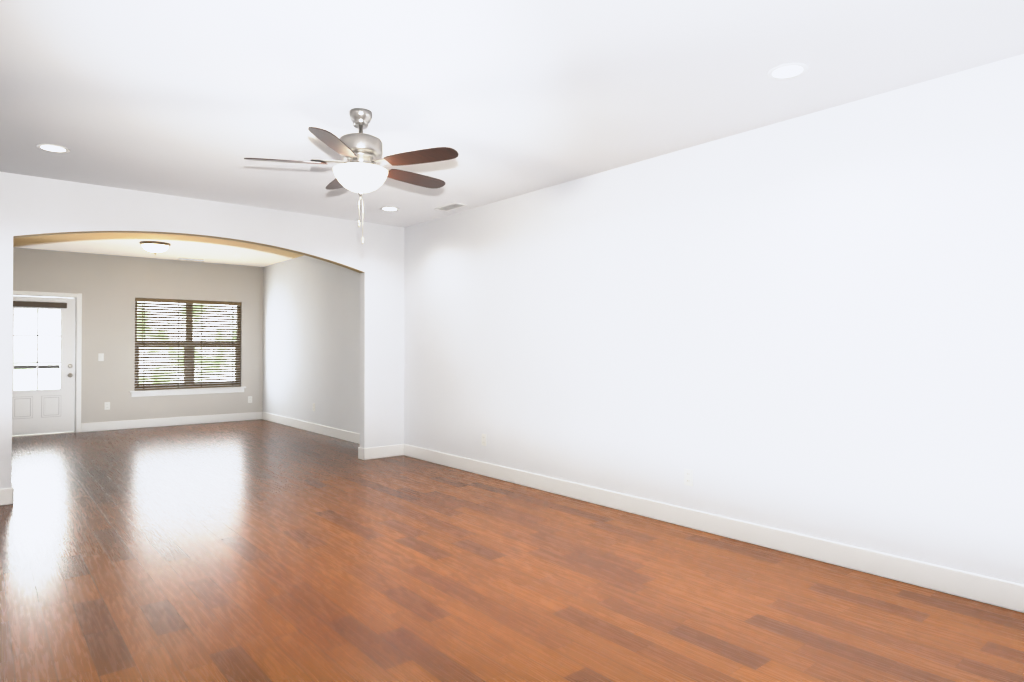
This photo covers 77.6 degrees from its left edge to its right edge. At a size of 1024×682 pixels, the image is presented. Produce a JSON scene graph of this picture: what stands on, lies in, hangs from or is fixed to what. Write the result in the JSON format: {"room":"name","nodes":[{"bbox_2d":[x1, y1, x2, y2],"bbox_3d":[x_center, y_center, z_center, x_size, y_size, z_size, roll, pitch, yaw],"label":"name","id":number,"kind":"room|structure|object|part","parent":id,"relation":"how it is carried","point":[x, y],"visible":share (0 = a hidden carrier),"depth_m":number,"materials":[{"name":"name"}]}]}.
{"room":"empty living room","nodes":[
{"label":"empty living room","id":0,"kind":"room"},
{"bbox_2d":[13,247,262,422],"bbox_3d":[-6.220,0.023,10.101,4.400,2.740,0.150,0,-1,-40],"label":"wall","id":1,"kind":"structure","parent":0,"point":[110,288],"depth_m":10.11,"materials":[{"name":"paint"}]},
{"bbox_2d":[12,431,74,436],"bbox_3d":[-7.022,1.381,9.418,0.910,0.012,0.145,0,-1,-40],"label":"door threshold sill","id":2,"kind":"structure","parent":1,"relation":"attached to","point":[43,434],"depth_m":9.41,"materials":[{"name":"silver metal"}]},
{"bbox_2d":[12,296,75,435],"bbox_3d":[-7.000,0.359,9.402,0.900,2.024,0.056,0,-1,-40],"label":"door","id":3,"kind":"structure","parent":1,"relation":"in","point":[40,411],"depth_m":9.49,"materials":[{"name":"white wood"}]},
{"bbox_2d":[13,301,66,308],"bbox_3d":[-6.962,-0.535,9.381,0.660,0.080,0.038,0,-1,-40],"label":"shade","id":4,"kind":"object","parent":3,"relation":"attached to","point":[15,303],"depth_m":9.36,"materials":[{"name":"brown"}]},
{"bbox_3d":[-6.670,0.449,9.611,0.064,0.203,0.070,0,-1,-40],"label":"knob","id":5,"kind":"part","parent":3,"relation":"part of","materials":[{"name":"silver metal"}]},
{"bbox_2d":[13,290,81,432],"bbox_3d":[-7.014,0.330,9.419,1.050,2.115,0.168,0,-1,-40],"label":"door frame","id":6,"kind":"structure","parent":1,"relation":"attached to","point":[78,326],"depth_m":9.66,"materials":[{"name":"white"}]},
{"bbox_2d":[98,353,103,360],"bbox_3d":[-6.371,0.251,9.865,0.072,0.117,0.013,0,-1,-40],"label":"light switch","id":7,"kind":"object","parent":1,"relation":"attached to","point":[100,356],"visible":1,"depth_m":9.86,"materials":[{"name":"white plastic"}]},
{"bbox_2d":[104,402,109,409],"bbox_3d":[-6.306,1.012,9.915,0.072,0.117,0.008,0,-1,-40],"label":"electrical outlet","id":8,"kind":"object","parent":1,"relation":"attached to","point":[107,405],"visible":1,"depth_m":9.91,"materials":[{"name":"white plastic"}]},
{"bbox_2d":[81,412,259,431],"bbox_3d":[-5.539,1.329,10.553,2.680,0.137,0.015,0,-1,-40],"label":"baseboard","id":9,"kind":"structure","parent":1,"relation":"attached to","point":[172,421],"depth_m":10.44,"materials":[{"name":"white wood"}]},
{"bbox_2d":[129,298,245,396],"bbox_3d":[-5.428,0.104,10.728,1.780,1.590,0.185,0,-1,-40],"label":"window unit","id":10,"kind":"structure","parent":1,"relation":"in","point":[189,346],"depth_m":10.69,"materials":[{"name":"white plastic"}]},
{"bbox_3d":[-5.411,0.849,10.700,1.780,0.100,0.130,0,-1,-40],"label":"sill","id":11,"kind":"part","parent":10,"relation":"part of","materials":[{"name":"white"}]},
{"bbox_2d":[0,172,403,488],"bbox_3d":[-3.442,-0.015,5.937,5.500,2.740,0.120,0,-1,-40],"label":"wall","id":12,"kind":"structure","parent":0,"point":[34,206],"depth_m":6.48,"materials":[{"name":"paint"}]},
{"bbox_2d":[0,485,13,505],"bbox_3d":[-4.803,1.275,4.694,1.775,0.137,0.015,0,-1,-40],"label":"baseboard","id":13,"kind":"structure","parent":12,"relation":"attached to","point":[6,494],"depth_m":5.23,"materials":[{"name":"white"}]},
{"bbox_2d":[360,444,403,459],"bbox_3d":[-1.513,1.301,7.455,0.495,0.137,0.015,0,-1,-40],"label":"baseboard","id":14,"kind":"structure","parent":12,"relation":"attached to","point":[390,450],"depth_m":7.44,"materials":[{"name":"white"}]},
{"bbox_2d":[0,419,1023,681],"bbox_3d":[-2.041,1.399,4.254,5.800,0.120,14.460,0,-1,-40],"label":"floor","id":15,"kind":"structure","parent":0,"point":[252,551],"depth_m":3.44,"materials":[{"name":"brown wood"}]},
{"bbox_2d":[0,0,1023,266],"bbox_3d":[-2.041,-1.460,4.280,5.800,0.120,14.460,0,-1,-40],"label":"ceiling","id":16,"kind":"structure","parent":0,"point":[203,99],"depth_m":3.48,"materials":[{"name":"paint"}]},
{"bbox_2d":[36,144,69,152],"bbox_3d":[-3.325,-1.394,4.612,0.198,0.007,0.198,0,-1,-40],"label":"recessed light","id":17,"kind":"object","parent":16,"relation":"in","point":[52,148],"visible":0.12,"depth_m":4.61,"materials":[{"name":"white"}]},
{"bbox_2d":[140,241,170,253],"bbox_3d":[-4.957,-1.284,8.842,0.380,0.148,0.380,0,-1,-40],"label":"flush light","id":18,"kind":"object","parent":16,"relation":"attached to","point":[155,247],"visible":1,"depth_m":8.73,"materials":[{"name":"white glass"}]},
{"bbox_3d":[-4.957,-1.278,8.842,0.330,0.096,0.330,0,-1,-40],"label":"glass","id":19,"kind":"part","parent":18,"relation":"part of","materials":[{"name":"white glass"}]},
{"bbox_2d":[179,258,203,260],"bbox_3d":[-5.277,-1.339,10.467,0.360,0.009,0.160,0,-1,-40],"label":"ceiling vent","id":20,"kind":"object","parent":16,"relation":"in","point":[191,259],"visible":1,"depth_m":10.44,"materials":[{"name":"white metal"}]},
{"bbox_2d":[244,108,458,243],"bbox_3d":[-0.918,-0.999,3.939,1.267,0.810,1.273,0,-1,-40],"label":"ceiling fan","id":21,"kind":"object","parent":16,"relation":"hanging from","point":[361,172],"visible":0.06,"depth_m":3.80,"materials":[{"name":"brown wood"}]},
{"bbox_3d":[-0.924,-0.740,3.894,0.037,0.292,0.012,0,-1,-40],"label":"chain","id":22,"kind":"part","parent":21,"relation":"part of","materials":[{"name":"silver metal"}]},
{"bbox_2d":[380,207,398,210],"bbox_3d":[-1.274,-1.375,6.633,0.198,0.007,0.198,0,-1,-40],"label":"recessed light","id":23,"kind":"object","parent":16,"relation":"in","point":[389,208],"visible":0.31,"depth_m":6.61,"materials":[{"name":"white"}]},
{"bbox_2d":[434,203,466,210],"bbox_3d":[-0.630,-1.375,6.534,0.160,0.009,0.360,0,-1,-40],"label":"ceiling vent","id":24,"kind":"object","parent":16,"relation":"in","point":[451,206],"visible":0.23,"depth_m":6.52,"materials":[{"name":"white metal"}]},
{"bbox_2d":[767,63,807,79],"bbox_3d":[1.439,-1.406,3.323,0.198,0.007,0.198,0,-1,-40],"label":"recessed light","id":25,"kind":"object","parent":16,"relation":"in","point":[787,71],"depth_m":3.32,"materials":[{"name":"white"}]},
{"bbox_2d":[263,54,1023,584],"bbox_3d":[0.123,-0.014,6.083,0.150,2.740,14.460,0,-1,-40],"label":"wall","id":26,"kind":"structure","parent":0,"point":[811,324],"depth_m":4.19,"materials":[{"name":"paint"}]},
{"bbox_2d":[260,412,359,443],"bbox_3d":[-2.937,1.320,9.587,0.015,0.137,4.840,0,-1,-40],"label":"baseboard","id":27,"kind":"structure","parent":26,"relation":"attached to","point":[312,427],"depth_m":9.67,"materials":[{"name":"white"}]},
{"bbox_2d":[684,468,692,485],"bbox_3d":[1.271,0.982,4.583,0.008,0.117,0.072,0,-1,-40],"label":"electrical outlet","id":28,"kind":"object","parent":26,"relation":"attached to","point":[688,477],"visible":1,"depth_m":4.58,"materials":[{"name":"white plastic"}]},
{"bbox_2d":[404,444,1023,612],"bbox_3d":[1.654,1.270,4.118,0.015,0.137,9.200,0,-1,-40],"label":"baseboard","id":29,"kind":"structure","parent":26,"relation":"attached to","point":[988,590],"depth_m":4.06,"materials":[{"name":"white wood"}]},
{"label":"outside","id":30,"kind":"structure","parent":0,"visible":0},
{"bbox_2d":[14,302,235,389],"bbox_3d":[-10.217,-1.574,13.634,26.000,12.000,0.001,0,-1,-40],"label":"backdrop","id":31,"kind":"structure","parent":30,"point":[30,343],"depth_m":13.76,"materials":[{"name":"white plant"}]},
{"bbox_3d":[-7.073,1.488,10.637,7.000,0.140,1.790,0,-1,-40],"label":"deck","id":32,"kind":"object","parent":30,"visible":0},
{"bbox_2d":[14,365,59,368],"bbox_3d":[-8.870,0.893,10.101,3.550,1.040,0.090,0,-1,-40],"label":"railing","id":33,"kind":"object","parent":32,"relation":"on","point":[39,367],"depth_m":10.74,"materials":[{"name":"grey"}]}
]}

